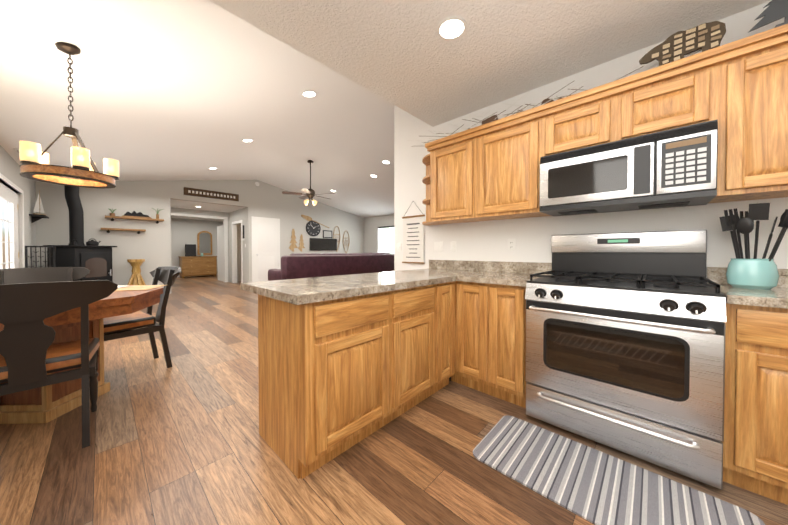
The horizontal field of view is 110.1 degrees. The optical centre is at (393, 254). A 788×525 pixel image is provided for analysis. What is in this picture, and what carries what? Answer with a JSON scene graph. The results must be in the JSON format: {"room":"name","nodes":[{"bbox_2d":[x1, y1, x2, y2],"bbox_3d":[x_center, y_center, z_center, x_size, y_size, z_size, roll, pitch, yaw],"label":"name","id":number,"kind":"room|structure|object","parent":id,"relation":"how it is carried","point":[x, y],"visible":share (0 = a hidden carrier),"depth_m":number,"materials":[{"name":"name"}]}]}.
{"room":"kitchen and dining room","nodes":[
{"label":"kitchen and dining room","id":0,"kind":"room"},
{"bbox_2d":[0,145,35,267],"bbox_3d":[-3.318,-0.221,1.787,11.470,2.620,0.120,1,1,43],"label":"wall","id":1,"kind":"structure","parent":0,"point":[9,168],"depth_m":4.87,"materials":[{"name":"grey paint"}]},
{"bbox_2d":[0,173,24,268],"bbox_3d":[-5.051,-0.002,3.429,3.620,2.140,0.135,1,1,43],"label":"door frame","id":2,"kind":"structure","parent":1,"relation":"attached to","point":[9,196],"depth_m":4.39,"materials":[{"name":"white wood"}]},
{"bbox_2d":[29,190,48,222],"bbox_3d":[-6.910,-0.933,5.367,0.580,0.650,0.189,1,1,43],"label":"sailboat","id":3,"kind":"object","parent":1,"relation":"attached to","point":[38,207],"visible":1,"depth_m":5.34,"materials":[{"name":"black"}]},
{"bbox_2d":[35,180,363,293],"bbox_3d":[-4.388,-0.724,8.907,0.150,3.440,9.040,1,1,43],"label":"wall","id":4,"kind":"structure","parent":0,"point":[151,245],"depth_m":7.02,"materials":[{"name":"grey paint"}]},
{"bbox_2d":[101,208,163,233],"bbox_3d":[-6.282,-0.843,6.663,0.160,0.663,1.118,1,1,43],"label":"wall shelf","id":5,"kind":"object","parent":4,"relation":"attached to","point":[133,215],"visible":1,"depth_m":6.61,"materials":[{"name":"brown wood"}]},
{"bbox_2d":[184,187,238,200],"bbox_3d":[-5.196,-1.726,7.903,0.027,0.210,1.350,1,1,43],"label":"sign","id":6,"kind":"object","parent":4,"relation":"attached to","point":[209,194],"visible":1,"depth_m":7.85,"materials":[{"name":"brown wood"}]},
{"bbox_2d":[251,216,279,281],"bbox_3d":[-4.145,-0.110,8.989,0.102,2.210,0.900,1,1,43],"label":"door","id":7,"kind":"structure","parent":4,"relation":"attached to","point":[265,245],"depth_m":8.97,"materials":[{"name":"white wood"}]},
{"bbox_2d":[289,229,304,251],"bbox_3d":[-3.442,-0.516,9.791,0.020,0.800,0.620,1,1,43],"label":"wall decoration","id":8,"kind":"object","parent":4,"relation":"attached to","point":[293,244],"depth_m":9.71,"materials":[{"name":"beige wood"}]},
{"bbox_2d":[306,220,320,235],"bbox_3d":[-2.996,-0.982,10.244,0.042,0.600,0.600,1,1,43],"label":"wall clock","id":9,"kind":"object","parent":4,"relation":"attached to","point":[313,228],"visible":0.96,"depth_m":10.23,"materials":[{"name":"black"}]},
{"bbox_2d":[301,215,328,227],"bbox_3d":[-2.927,-1.242,10.315,0.032,0.428,1.186,1,1,43],"label":"wall decoration","id":10,"kind":"object","parent":4,"relation":"attached to","point":[307,218],"depth_m":10.09,"materials":[{"name":"beige wood"}]},
{"bbox_2d":[310,238,336,250],"bbox_3d":[-2.691,-0.396,10.569,0.052,0.460,1.180,1,1,43],"label":"wall-mounted tv","id":11,"kind":"object","parent":4,"relation":"attached to","point":[322,244],"visible":0.94,"depth_m":10.53,"materials":[{"name":"black plastic"}]},
{"bbox_2d":[323,230,331,237],"bbox_3d":[-2.578,-0.798,10.704,0.023,0.300,0.420,1,1,43],"label":"picture frame","id":12,"kind":"object","parent":4,"relation":"attached to","point":[327,233],"visible":0.96,"depth_m":10.69,"materials":[{"name":"black"}]},
{"bbox_2d":[333,226,339,251],"bbox_3d":[-2.285,-0.632,11.007,0.023,1.046,0.346,1,1,43],"label":"hanging snowshoe","id":13,"kind":"object","parent":4,"relation":"attached to","point":[336,226],"depth_m":11.01,"materials":[{"name":"beige wood"}]},
{"bbox_2d":[343,232,349,252],"bbox_3d":[-1.969,-0.516,11.344,0.023,0.966,0.346,1,1,43],"label":"hanging snowshoe","id":14,"kind":"object","parent":4,"relation":"attached to","point":[348,240],"depth_m":11.35,"materials":[{"name":"beige wood"}]},
{"bbox_2d":[171,207,228,281],"bbox_3d":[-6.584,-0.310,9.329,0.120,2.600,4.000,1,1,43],"label":"wall","id":15,"kind":"structure","parent":0,"point":[184,231],"depth_m":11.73,"materials":[{"name":"grey paint"}]},
{"bbox_2d":[171,213,227,281],"bbox_3d":[-6.601,-0.173,9.210,0.020,2.330,1.860,1,1,43],"label":"door frame","id":16,"kind":"structure","parent":15,"relation":"attached to","point":[225,219],"depth_m":9.83,"materials":[{"name":"white wood"}]},
{"bbox_2d":[197,231,211,254],"bbox_3d":[-8.457,-0.534,12.322,0.044,1.070,0.560,1,1,43],"label":"wall mirror","id":17,"kind":"object","parent":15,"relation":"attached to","point":[204,242],"visible":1,"depth_m":12.29,"materials":[{"name":"brown wood"}]},
{"bbox_2d":[217,225,223,281],"bbox_3d":[-6.426,-0.051,10.201,0.820,2.040,0.089,1,1,43],"label":"door frame","id":18,"kind":"structure","parent":15,"relation":"attached to","point":[220,255],"depth_m":10.21,"materials":[{"name":"white wood"}]},
{"bbox_2d":[229,207,246,282],"bbox_3d":[-5.259,-0.310,9.374,1.750,2.600,0.120,1,1,43],"label":"wall","id":19,"kind":"structure","parent":0,"point":[241,214],"depth_m":9.74,"materials":[{"name":"grey paint"}]},
{"bbox_2d":[232,220,242,282],"bbox_3d":[-5.318,-0.075,9.336,1.020,2.130,0.020,1,1,43],"label":"door frame","id":20,"kind":"structure","parent":19,"relation":"attached to","point":[234,246],"depth_m":9.63,"materials":[{"name":"white wood"}]},
{"bbox_2d":[364,214,393,252],"bbox_3d":[2.790,-0.346,8.286,11.470,2.700,0.120,1,1,43],"label":"wall","id":21,"kind":"structure","parent":0,"point":[372,225],"depth_m":11.63,"materials":[{"name":"grey paint"}]},
{"bbox_2d":[378,226,393,252],"bbox_3d":[-0.215,-0.543,11.087,1.250,1.220,0.110,1,1,43],"label":"window","id":22,"kind":"structure","parent":21,"relation":"in","point":[388,227],"depth_m":11.14,"materials":[{"name":"white"}]},
{"bbox_2d":[0,0,770,220],"bbox_3d":[-2.213,-1.982,6.846,16.820,1.010,9.040,1,1,43],"label":"ceiling","id":23,"kind":"structure","parent":0,"point":[169,90],"depth_m":2.41,"materials":[{"name":"white paint"}]},
{"bbox_2d":[19,42,118,187],"bbox_3d":[-2.488,-1.088,2.134,0.500,1.038,0.502,1,1,43],"label":"pendant chandelier","id":24,"kind":"object","parent":23,"relation":"hanging from","point":[34,162],"visible":1,"depth_m":2.08,"materials":[{"name":"brown wood"}]},
{"bbox_2d":[242,139,252,141],"bbox_3d":[-2.583,-2.015,4.860,0.185,0.042,0.183,1,1,37],"label":"recessed light","id":25,"kind":"object","parent":23,"relation":"in","point":[244,140],"depth_m":4.86,"materials":[{"name":"white"}]},
{"bbox_2d":[282,160,334,205],"bbox_3d":[-2.087,-1.802,6.896,1.258,1.112,1.270,1,1,43],"label":"ceiling fan","id":26,"kind":"object","parent":23,"relation":"hanging from","point":[310,193],"visible":0.98,"depth_m":6.79,"materials":[{"name":"brown metal"}]},
{"bbox_2d":[302,91,316,97],"bbox_3d":[-1.053,-1.996,3.422,0.185,0.042,0.183,1,1,37],"label":"recessed light","id":27,"kind":"object","parent":23,"relation":"in","point":[309,94],"depth_m":3.42,"materials":[{"name":"white"}]},
{"bbox_2d":[437,16,466,40],"bbox_3d":[0.365,-1.426,1.740,0.185,0.006,0.185,1,1,34],"label":"recessed light","id":28,"kind":"object","parent":23,"relation":"in","point":[451,28],"depth_m":1.74,"materials":[{"name":"white"}]},
{"bbox_2d":[0,275,787,524],"bbox_3d":[-2.760,1.066,7.400,18.320,0.100,9.040,1,1,43],"label":"floor","id":29,"kind":"structure","parent":0,"point":[181,441],"depth_m":1.47,"materials":[{"name":"brown wood"}]},
{"bbox_2d":[24,246,55,267],"bbox_3d":[-5.899,0.452,4.606,0.240,1.200,0.330,0,1,23],"label":"stand","id":30,"kind":"object","parent":29,"relation":"on","point":[36,261],"visible":0.23,"depth_m":4.59,"materials":[{"name":"black metal"}]},
{"bbox_2d":[0,267,89,283],"bbox_3d":[-3.249,0.607,2.487,0.629,0.963,0.672,1,1,43],"label":"dining chair","id":31,"kind":"object","parent":29,"relation":"on","point":[31,275],"visible":0.21,"depth_m":2.68,"materials":[{"name":"black"}]},
{"bbox_2d":[0,280,117,447],"bbox_3d":[-2.041,0.619,1.558,0.621,0.963,0.670,1,1,43],"label":"dining chair","id":32,"kind":"object","parent":29,"relation":"on","point":[32,356],"visible":1,"depth_m":1.46,"materials":[{"name":"black wood"}]},
{"bbox_2d":[0,285,165,423],"bbox_3d":[-2.443,0.686,2.000,1.242,0.800,1.303,1,1,43],"label":"dining table","id":33,"kind":"object","parent":29,"relation":"on","point":[46,404],"visible":0.38,"depth_m":1.87,"materials":[{"name":"brown wood"}]},
{"bbox_2d":[103,266,180,367],"bbox_3d":[-2.458,0.605,2.606,0.674,0.963,0.657,1,1,43],"label":"dining chair","id":34,"kind":"object","parent":29,"relation":"on","point":[120,326],"visible":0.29,"depth_m":2.58,"materials":[{"name":"black wood"}]},
{"bbox_2d":[178,244,216,277],"bbox_3d":[-8.461,0.256,11.925,0.559,1.400,1.300,1,1,43],"label":"dresser","id":35,"kind":"object","parent":29,"relation":"on","point":[191,263],"visible":1,"depth_m":11.69,"materials":[{"name":"brown wood"}]},
{"bbox_2d":[258,296,395,478],"bbox_3d":[-0.414,0.653,1.677,0.570,0.875,0.565,1,1,43],"label":"base cabinet","id":36,"kind":"object","parent":29,"relation":"on","point":[346,362],"depth_m":1.44,"materials":[{"name":"brown wood"}]},
{"bbox_2d":[240,268,540,327],"bbox_3d":[0.185,0.191,2.012,1.256,0.040,2.000,1,1,43],"label":"countertop","id":37,"kind":"structure","parent":36,"relation":"on","point":[378,299],"depth_m":1.79,"materials":[{"name":"beige stone"}]},
{"bbox_2d":[268,253,393,280],"bbox_3d":[-1.699,0.473,8.316,2.700,1.060,4.500,1,1,43],"label":"sectional sofa","id":38,"kind":"object","parent":29,"relation":"on","point":[300,265],"visible":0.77,"depth_m":6.55,"materials":[{"name":"leather"}]},
{"bbox_2d":[396,312,439,417],"bbox_3d":[-0.059,0.648,2.054,0.570,0.875,0.472,1,1,43],"label":"base cabinet","id":39,"kind":"object","parent":29,"relation":"on","point":[417,341],"depth_m":1.88,"materials":[{"name":"brown wood"}]},
{"bbox_2d":[440,308,451,388],"bbox_3d":[0.188,0.645,2.317,0.570,0.875,0.250,1,1,43],"label":"base cabinet","id":40,"kind":"object","parent":29,"relation":"on","point":[445,317],"depth_m":2.14,"materials":[{"name":"brown wood"}]},
{"bbox_2d":[464,296,495,396],"bbox_3d":[0.832,0.644,2.357,0.354,0.875,0.620,1,1,43],"label":"base cabinet","id":41,"kind":"object","parent":29,"relation":"on","point":[480,317],"depth_m":2.10,"materials":[{"name":"brown wood"}]},
{"bbox_2d":[496,288,526,407],"bbox_3d":[0.988,0.646,2.210,0.349,0.875,0.620,1,1,43],"label":"base cabinet","id":42,"kind":"object","parent":29,"relation":"on","point":[510,307],"depth_m":1.95,"materials":[{"name":"brown wood"}]},
{"bbox_2d":[473,415,764,524],"bbox_3d":[0.973,1.091,1.325,1.060,0.009,0.510,1,1,43],"label":"mat","id":43,"kind":"object","parent":29,"relation":"on","point":[593,486],"visible":1,"depth_m":1.31,"materials":[{"name":"grey fabric"}]},
{"bbox_2d":[525,229,725,489],"bbox_3d":[1.381,0.468,1.742,0.844,1.245,0.750,1,1,43],"label":"range","id":44,"kind":"object","parent":29,"relation":"on","point":[625,342],"visible":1,"depth_m":1.50,"materials":[{"name":"silver metal"}]},
{"bbox_2d":[707,267,787,504],"bbox_3d":[2.187,0.592,1.066,1.245,1.015,0.644,1,1,43],"label":"base cabinet","id":45,"kind":"object","parent":29,"relation":"on","point":[755,451],"visible":0.79,"depth_m":1.22,"materials":[{"name":"brown wood"}]},
{"bbox_2d":[719,203,787,289],"bbox_3d":[1.940,-0.043,1.468,0.261,0.444,0.264,1,1,43],"label":"utensil crock","id":46,"kind":"object","parent":45,"relation":"on","point":[748,272],"visible":1,"depth_m":1.44,"materials":[{"name":"teal ceramic"}]},
{"bbox_3d":[-6.252,0.926,5.843,1.359,0.220,1.749,1,1,43],"label":"hearth pad","id":47,"kind":"object","parent":29,"relation":"on","visible":0},
{"bbox_2d":[43,185,116,282],"bbox_3d":[-6.441,-0.354,5.696,0.652,2.344,0.820,0,1,-2],"label":"wood stove","id":48,"kind":"object","parent":47,"relation":"on","point":[93,257],"visible":0.62,"depth_m":5.61,"materials":[{"name":"black metal"}]},
{"bbox_2d":[127,259,145,284],"bbox_3d":[-6.116,0.455,6.537,0.355,0.700,0.354,1,1,43],"label":"stool","id":49,"kind":"object","parent":47,"relation":"on","point":[136,278],"visible":0.77,"depth_m":6.47,"materials":[{"name":"brown wood"}]},
{"bbox_2d":[394,0,787,282],"bbox_3d":[1.649,-0.639,2.080,4.400,3.450,0.120,1,1,43],"label":"wall","id":50,"kind":"structure","parent":0,"point":[487,240],"depth_m":2.34,"materials":[{"name":"white paint"}]},
{"bbox_2d":[402,201,424,263],"bbox_3d":[0.229,-0.275,3.319,0.340,0.756,0.022,1,1,43],"label":"banner sign","id":51,"kind":"object","parent":50,"relation":"attached to","point":[413,239],"visible":1,"depth_m":3.31,"materials":[{"name":"white fabric"}]},
{"bbox_2d":[434,242,442,251],"bbox_3d":[0.496,-0.088,3.081,0.115,0.114,0.011,1,1,43],"label":"electrical outlet plate","id":52,"kind":"object","parent":50,"relation":"attached to","point":[438,246],"depth_m":3.08,"materials":[{"name":"white plastic"}]},
{"bbox_2d":[450,241,455,251],"bbox_3d":[0.634,-0.086,2.950,0.070,0.114,0.011,1,1,43],"label":"electrical outlet plate","id":53,"kind":"object","parent":50,"relation":"attached to","point":[453,244],"depth_m":2.95,"materials":[{"name":"white plastic"}]},
{"bbox_2d":[426,132,490,223],"bbox_3d":[0.644,-0.703,2.711,0.490,0.740,0.334,1,1,43],"label":"upper cabinet","id":54,"kind":"object","parent":50,"relation":"attached to","point":[449,163],"depth_m":2.59,"materials":[{"name":"brown wood"}]},
{"bbox_2d":[429,260,551,274],"bbox_3d":[0.862,0.112,2.732,1.256,0.099,0.022,1,1,43],"label":"backsplash","id":55,"kind":"structure","parent":50,"relation":"attached to","point":[469,266],"depth_m":2.65,"materials":[{"name":"beige stone"}]},
{"bbox_2d":[508,239,514,250],"bbox_3d":[1.080,-0.090,2.534,0.070,0.114,0.008,1,1,43],"label":"electrical outlet plate","id":56,"kind":"object","parent":50,"relation":"attached to","point":[511,242],"depth_m":2.53,"materials":[{"name":"white plastic"}]},
{"bbox_2d":[474,108,550,219],"bbox_3d":[1.018,-0.699,2.360,0.535,0.740,0.334,1,1,43],"label":"upper cabinet","id":57,"kind":"object","parent":50,"relation":"attached to","point":[507,155],"depth_m":2.23,"materials":[{"name":"brown wood"}]},
{"bbox_2d":[407,80,586,144],"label":"branches","id":58,"kind":"object","parent":57,"relation":"on","point":[494,117],"depth_m":2.29,"materials":[{"name":"brown plant"}]},
{"bbox_2d":[542,84,617,156],"bbox_3d":[1.370,-0.891,2.027,0.432,0.347,0.334,1,1,43],"label":"upper cabinet","id":59,"kind":"object","parent":50,"relation":"attached to","point":[591,119],"depth_m":1.88,"materials":[{"name":"brown wood"}]},
{"bbox_2d":[618,48,725,139],"bbox_3d":[1.683,-0.887,1.732,0.428,0.347,0.334,1,1,43],"label":"upper cabinet","id":60,"kind":"object","parent":50,"relation":"attached to","point":[690,93],"depth_m":1.58,"materials":[{"name":"brown wood"}]},
{"bbox_2d":[539,119,717,215],"bbox_3d":[1.499,-0.510,1.855,0.844,0.402,0.411,1,1,43],"label":"microwave","id":61,"kind":"object","parent":60,"relation":"attached to","point":[674,167],"visible":1,"depth_m":1.65,"materials":[{"name":"silver metal"}]},
{"bbox_2d":[609,21,725,82],"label":"figurine","id":62,"kind":"object","parent":60,"relation":"on","point":[703,37],"depth_m":1.56,"materials":[{"name":"brown wood"}]},
{"bbox_2d":[709,28,787,202],"bbox_3d":[2.067,-0.686,1.374,0.625,0.740,0.334,1,1,43],"label":"upper cabinet","id":63,"kind":"object","parent":50,"relation":"attached to","point":[737,89],"depth_m":1.39,"materials":[{"name":"brown wood"}]},
{"bbox_2d":[749,0,787,31],"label":"figurine","id":64,"kind":"object","parent":63,"relation":"on","point":[776,10],"depth_m":1.34,"materials":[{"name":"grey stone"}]},
{"label":"outside","id":65,"kind":"structure","parent":0,"visible":0},
{"bbox_2d":[2,200,393,268],"bbox_3d":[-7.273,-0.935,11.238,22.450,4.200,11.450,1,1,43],"label":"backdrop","id":66,"kind":"structure","parent":65,"point":[383,240],"depth_m":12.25,"materials":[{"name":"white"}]}
]}

